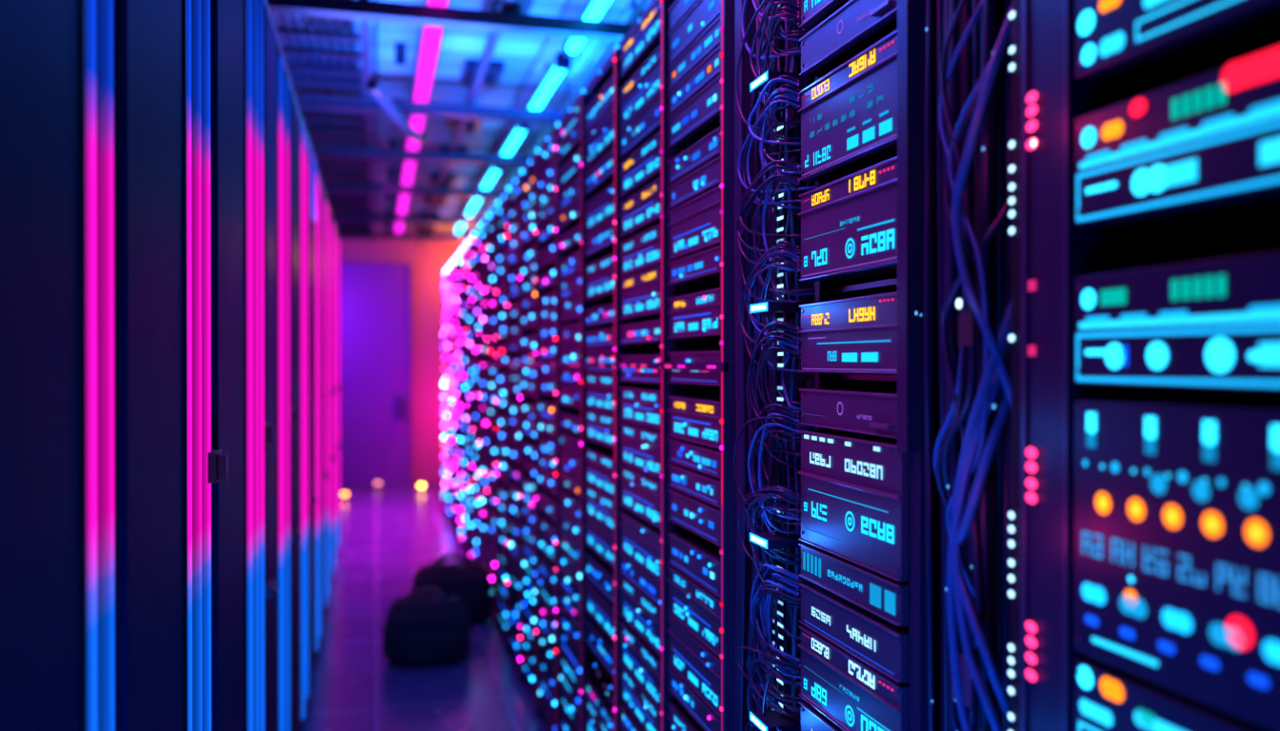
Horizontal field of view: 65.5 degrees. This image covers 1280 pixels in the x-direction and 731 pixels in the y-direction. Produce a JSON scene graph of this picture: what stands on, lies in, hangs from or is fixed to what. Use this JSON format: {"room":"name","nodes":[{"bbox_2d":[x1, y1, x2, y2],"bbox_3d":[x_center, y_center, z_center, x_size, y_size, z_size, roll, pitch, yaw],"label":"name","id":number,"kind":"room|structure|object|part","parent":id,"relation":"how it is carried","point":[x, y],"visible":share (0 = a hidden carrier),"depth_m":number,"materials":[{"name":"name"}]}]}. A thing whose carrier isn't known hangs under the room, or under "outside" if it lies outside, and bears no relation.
{"room":"server room","nodes":[
{"label":"server room","id":0,"kind":"room"},
{"bbox_2d":[339,229,470,483],"bbox_3d":[-3.014,-0.112,13.322,3.800,3.370,0.100,0,0,-15],"label":"wall","id":1,"kind":"structure","parent":0,"point":[430,260],"depth_m":13.30,"materials":[{"name":"pink paint"}]},
{"bbox_2d":[340,261,411,486],"bbox_3d":[-3.557,0.109,13.059,1.095,2.930,0.128,0,0,-15],"label":"door","id":2,"kind":"structure","parent":1,"relation":"in","point":[375,298],"depth_m":13.09,"materials":[{"name":"blue"}]},
{"bbox_2d":[300,482,547,730],"bbox_3d":[-1.067,1.639,5.982,3.800,0.080,15.300,0,0,-15],"label":"floor","id":3,"kind":"structure","parent":0,"point":[389,532],"depth_m":5.57,"materials":[{"name":"tile"}]},
{"bbox_2d":[0,0,87,730],"bbox_3d":[-0.958,0.268,0.652,0.906,2.700,0.865,0,0,-15],"label":"tall cabinet","id":4,"kind":"object","parent":3,"relation":"on","point":[43,220],"visible":1,"depth_m":0.97,"materials":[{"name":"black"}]},
{"bbox_2d":[85,0,187,730],"bbox_3d":[-1.145,0.265,1.355,0.906,2.700,0.765,0,0,-15],"label":"tall cabinet","id":5,"kind":"object","parent":3,"relation":"on","point":[136,50],"visible":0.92,"depth_m":1.35,"materials":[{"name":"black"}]},
{"bbox_2d":[186,0,246,730],"bbox_3d":[-1.319,0.263,2.060,0.930,2.700,1.013,0,0,-15],"label":"tall cabinet","id":6,"kind":"object","parent":3,"relation":"on","point":[216,50],"visible":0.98,"depth_m":2.00,"materials":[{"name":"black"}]},
{"bbox_3d":[-1.319,0.263,2.060,0.930,2.700,1.013,0,0,-15],"label":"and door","id":7,"kind":"part","parent":6,"relation":"part of","materials":[{"name":"black metal"}]},
{"bbox_2d":[245,0,283,730],"bbox_3d":[-1.528,0.260,2.866,0.940,2.700,1.078,0,0,-15],"label":"tall cabinet","id":8,"kind":"object","parent":3,"relation":"on","point":[263,46],"visible":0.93,"depth_m":2.79,"materials":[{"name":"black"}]},
{"bbox_3d":[-1.528,0.260,2.866,0.940,2.700,1.078,0,0,-15],"label":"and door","id":9,"kind":"part","parent":8,"relation":"part of","materials":[{"name":"black metal"}]},
{"bbox_2d":[277,54,303,730],"bbox_3d":[-1.763,0.257,3.753,0.940,2.700,1.293,0,0,-15],"label":"tall cabinet","id":10,"kind":"object","parent":3,"relation":"on","point":[290,115],"visible":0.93,"depth_m":3.61,"materials":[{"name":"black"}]},
{"bbox_2d":[300,122,317,721],"bbox_3d":[-2.027,0.253,4.749,0.940,2.700,1.333,0,0,-15],"label":"tall cabinet","id":11,"kind":"object","parent":3,"relation":"on","point":[309,166],"visible":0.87,"depth_m":4.61,"materials":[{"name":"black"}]},
{"bbox_2d":[315,167,327,652],"bbox_3d":[-2.292,0.250,5.752,0.940,2.700,1.308,0,0,-15],"label":"tall cabinet","id":12,"kind":"object","parent":3,"relation":"on","point":[321,474],"visible":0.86,"depth_m":5.59,"materials":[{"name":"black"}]},
{"bbox_2d":[324,199,335,607],"bbox_3d":[-2.549,0.247,6.718,0.940,2.700,1.308,0,0,-15],"label":"tall cabinet","id":13,"kind":"object","parent":3,"relation":"on","point":[329,456],"visible":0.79,"depth_m":6.59,"materials":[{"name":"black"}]},
{"bbox_2d":[331,220,339,574],"bbox_3d":[-2.802,0.243,7.673,0.940,2.700,1.283,0,0,-15],"label":"tall cabinet","id":14,"kind":"object","parent":3,"relation":"on","point":[334,235],"visible":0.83,"depth_m":7.59,"materials":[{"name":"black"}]},
{"bbox_2d":[337,237,343,549],"bbox_3d":[-2.991,0.241,8.386,0.940,2.700,0.758,0,0,-15],"label":"tall cabinet","id":15,"kind":"object","parent":3,"relation":"on","point":[339,384],"visible":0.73,"depth_m":8.48,"materials":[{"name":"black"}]},
{"bbox_3d":[-2.991,0.241,8.386,0.940,2.700,0.758,0,0,-15],"label":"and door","id":16,"kind":"part","parent":15,"relation":"part of","materials":[{"name":"pink"}]},
{"bbox_2d":[340,492,348,500],"bbox_3d":[-3.386,1.540,11.407,0.432,0.080,0.547,0,0,22],"label":"lamps","id":17,"kind":"object","parent":3,"relation":"on","point":[344,496],"depth_m":11.67,"materials":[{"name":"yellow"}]},
{"bbox_2d":[374,481,381,488],"bbox_3d":[-3.277,1.536,12.464,0.426,0.080,0.506,0,0,22],"label":"lamps","id":18,"kind":"object","parent":3,"relation":"on","point":[377,485],"depth_m":12.74,"materials":[{"name":"pink"}]},
{"bbox_2d":[417,484,425,491],"bbox_3d":[-2.667,1.537,12.179,0.386,0.080,0.497,0,0,22],"label":"lamps","id":19,"kind":"object","parent":3,"relation":"on","point":[421,488],"depth_m":12.49,"materials":[{"name":"yellow"}]},
{"bbox_2d":[382,586,469,667],"bbox_3d":[-1.166,1.408,5.424,0.458,0.386,0.385,0,0,-15],"label":"tool bag","id":20,"kind":"object","parent":3,"relation":"on","point":[427,630],"visible":1,"depth_m":5.28,"materials":[{"name":"black fabric"}]},
{"bbox_2d":[441,268,448,516],"bbox_3d":[-1.721,0.280,10.834,0.826,2.605,0.505,0,0,-15],"label":"rack","id":21,"kind":"object","parent":3,"relation":"on","point":[445,302],"visible":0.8,"depth_m":10.50,"materials":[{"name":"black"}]},
{"bbox_2d":[444,264,452,523],"bbox_3d":[-1.589,0.281,10.336,0.826,2.605,0.505,0,0,-15],"label":"rack","id":22,"kind":"object","parent":3,"relation":"on","point":[449,314],"visible":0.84,"depth_m":10.21,"materials":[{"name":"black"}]},
{"bbox_2d":[409,554,491,622],"bbox_3d":[-1.188,1.395,6.246,0.499,0.407,0.385,0,0,-15],"label":"tool bag","id":23,"kind":"object","parent":3,"relation":"on","point":[466,579],"visible":0.69,"depth_m":6.13,"materials":[{"name":"black fabric"}]},
{"bbox_2d":[448,259,456,532],"bbox_3d":[-1.458,0.283,9.838,0.826,2.605,0.505,0,0,-15],"label":"rack","id":24,"kind":"object","parent":3,"relation":"on","point":[451,350],"visible":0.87,"depth_m":9.71,"materials":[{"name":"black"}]},
{"bbox_2d":[452,254,460,540],"bbox_3d":[-1.325,0.285,9.341,0.826,2.605,0.505,0,0,-15],"label":"rack","id":25,"kind":"object","parent":3,"relation":"on","point":[456,271],"visible":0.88,"depth_m":9.18,"materials":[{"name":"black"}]},
{"bbox_2d":[456,247,466,552],"bbox_3d":[-1.194,0.287,8.843,0.826,2.605,0.505,0,0,-15],"label":"rack","id":26,"kind":"object","parent":3,"relation":"on","point":[461,295],"visible":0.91,"depth_m":8.70,"materials":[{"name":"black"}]},
{"bbox_2d":[460,240,472,559],"bbox_3d":[-1.062,0.288,8.345,0.826,2.605,0.505,0,0,-15],"label":"rack","id":27,"kind":"object","parent":3,"relation":"on","point":[466,376],"visible":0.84,"depth_m":8.17,"materials":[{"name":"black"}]},
{"bbox_2d":[466,231,478,561],"bbox_3d":[-0.930,0.290,7.847,0.826,2.605,0.505,0,0,-15],"label":"rack","id":28,"kind":"object","parent":3,"relation":"on","point":[470,253],"visible":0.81,"depth_m":7.68,"materials":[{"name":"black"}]},
{"bbox_2d":[472,222,485,563],"bbox_3d":[-0.798,0.292,7.349,0.826,2.605,0.505,0,0,-15],"label":"rack","id":29,"kind":"object","parent":3,"relation":"on","point":[478,257],"visible":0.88,"depth_m":7.23,"materials":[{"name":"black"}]},
{"bbox_2d":[479,211,494,602],"bbox_3d":[-0.666,0.294,6.852,0.826,2.605,0.505,0,0,-15],"label":"rack","id":30,"kind":"object","parent":3,"relation":"on","point":[486,275],"visible":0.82,"depth_m":6.73,"materials":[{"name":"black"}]},
{"bbox_2d":[486,199,503,630],"bbox_3d":[-0.534,0.295,6.354,0.826,2.605,0.505,0,0,-15],"label":"rack","id":31,"kind":"object","parent":3,"relation":"on","point":[494,232],"visible":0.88,"depth_m":6.19,"materials":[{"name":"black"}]},
{"bbox_2d":[496,184,515,654],"bbox_3d":[-0.402,0.297,5.856,0.826,2.605,0.505,0,0,-15],"label":"rack","id":32,"kind":"object","parent":3,"relation":"on","point":[505,461],"visible":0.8,"depth_m":5.73,"materials":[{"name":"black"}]},
{"bbox_2d":[507,166,529,683],"bbox_3d":[-0.270,0.299,5.358,0.826,2.605,0.505,0,0,-15],"label":"rack","id":33,"kind":"object","parent":3,"relation":"on","point":[516,331],"visible":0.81,"depth_m":5.26,"materials":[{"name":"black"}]},
{"bbox_2d":[520,144,546,719],"bbox_3d":[-0.138,0.300,4.861,0.826,2.605,0.505,0,0,-15],"label":"rack","id":34,"kind":"object","parent":3,"relation":"on","point":[531,510],"visible":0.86,"depth_m":4.72,"materials":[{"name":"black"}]},
{"bbox_2d":[536,119,567,730],"bbox_3d":[-0.006,0.302,4.363,0.826,2.605,0.505,0,0,-15],"label":"rack","id":35,"kind":"object","parent":3,"relation":"on","point":[550,257],"visible":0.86,"depth_m":4.22,"materials":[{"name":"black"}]},
{"bbox_2d":[556,83,594,730],"bbox_3d":[0.126,0.304,3.865,0.826,2.605,0.505,0,0,-15],"label":"rack","id":36,"kind":"object","parent":3,"relation":"on","point":[573,443],"visible":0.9,"depth_m":3.72,"materials":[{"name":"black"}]},
{"bbox_2d":[581,38,630,730],"bbox_3d":[0.258,0.306,3.367,0.826,2.605,0.505,0,0,-15],"label":"rack","id":37,"kind":"object","parent":3,"relation":"on","point":[603,710],"visible":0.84,"depth_m":3.24,"materials":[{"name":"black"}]},
{"bbox_2d":[615,0,680,730],"bbox_3d":[0.390,0.307,2.869,0.826,2.605,0.505,0,0,-15],"label":"rack","id":38,"kind":"object","parent":3,"relation":"on","point":[645,290],"visible":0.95,"depth_m":2.72,"materials":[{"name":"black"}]},
{"bbox_2d":[663,0,806,730],"bbox_3d":[0.515,0.309,2.398,0.826,2.605,0.440,0,0,-15],"label":"rack","id":39,"kind":"object","parent":3,"relation":"on","point":[702,580],"visible":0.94,"depth_m":2.23,"materials":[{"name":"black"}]},
{"bbox_2d":[797,0,1005,730],"bbox_3d":[0.713,0.312,1.659,0.822,2.605,0.384,0,0,-15],"label":"rack","id":40,"kind":"object","parent":3,"relation":"on","point":[863,646],"visible":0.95,"depth_m":1.50,"materials":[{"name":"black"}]},
{"bbox_2d":[733,0,815,730],"bbox_3d":[0.315,0.328,1.930,0.252,2.571,0.349,0,0,-15],"label":"cable bundle","id":41,"kind":"object","parent":40,"relation":"attached to","point":[773,87],"visible":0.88,"depth_m":1.87,"materials":[{"name":"blue"}]},
{"bbox_2d":[915,0,1011,730],"bbox_3d":[0.486,0.331,1.290,0.250,2.570,0.207,0,0,-15],"label":"cable bundle","id":42,"kind":"object","parent":40,"relation":"attached to","point":[973,130],"visible":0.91,"depth_m":1.23,"materials":[{"name":"blue plastic"}]},
{"bbox_2d":[1008,0,1279,730],"bbox_3d":[0.901,0.314,0.958,0.817,2.605,0.628,0,0,-15],"label":"rack","id":43,"kind":"object","parent":3,"relation":"on","point":[1144,529],"visible":1,"depth_m":0.97,"materials":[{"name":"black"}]},
{"bbox_2d":[274,0,639,232],"bbox_3d":[-1.067,-1.821,5.970,3.800,0.100,15.300,0,0,-15],"label":"ceiling","id":44,"kind":"structure","parent":0,"point":[525,57],"depth_m":6.25,"materials":[{"name":"tile"}]},
{"bbox_2d":[395,194,410,215],"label":"linear light","id":45,"kind":"object","parent":44,"relation":"hanging from","point":[403,200],"depth_m":10.02,"materials":[{"name":"pink plastic"}]},
{"bbox_2d":[399,160,417,185],"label":"linear light","id":46,"kind":"object","parent":44,"relation":"hanging from","point":[409,168],"depth_m":8.37,"materials":[{"name":"pink plastic"}]},
{"bbox_2d":[403,135,421,150],"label":"linear light","id":47,"kind":"object","parent":44,"relation":"hanging from","point":[410,144],"depth_m":7.30,"materials":[{"name":"pink plastic"}]},
{"bbox_2d":[300,0,534,234],"bbox_3d":[-1.660,-1.714,6.977,1.070,0.120,12.750,0,0,-15],"label":"ceiling panels","id":48,"kind":"object","parent":44,"relation":"attached to","point":[495,69],"depth_m":6.01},
{"bbox_2d":[407,115,426,133],"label":"linear light","id":49,"kind":"object","parent":44,"relation":"hanging from","point":[417,123],"depth_m":6.60,"materials":[{"name":"pink plastic"}]},
{"bbox_2d":[410,25,444,102],"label":"linear light","id":50,"kind":"object","parent":44,"relation":"hanging from","point":[429,46],"depth_m":5.28,"materials":[{"name":"pink plastic"}]},
{"bbox_2d":[422,0,450,7],"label":"linear light","id":51,"kind":"object","parent":44,"relation":"hanging from","point":[439,3],"depth_m":4.41,"materials":[{"name":"pink plastic"}]},
{"bbox_2d":[267,0,651,246],"bbox_3d":[-1.102,-1.581,5.910,3.500,0.380,15.000,0,0,-15],"label":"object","id":52,"kind":"structure","parent":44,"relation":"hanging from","point":[499,21],"depth_m":5.84,"materials":[{"name":"blue metal"}]},
{"bbox_2d":[455,0,611,234],"bbox_3d":[-0.753,-1.683,6.622,0.080,0.180,11.480,0,0,-15],"label":"tube light","id":53,"kind":"object","parent":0,"point":[592,10],"depth_m":5.83,"materials":[{"name":"teal plastic"}]}
]}

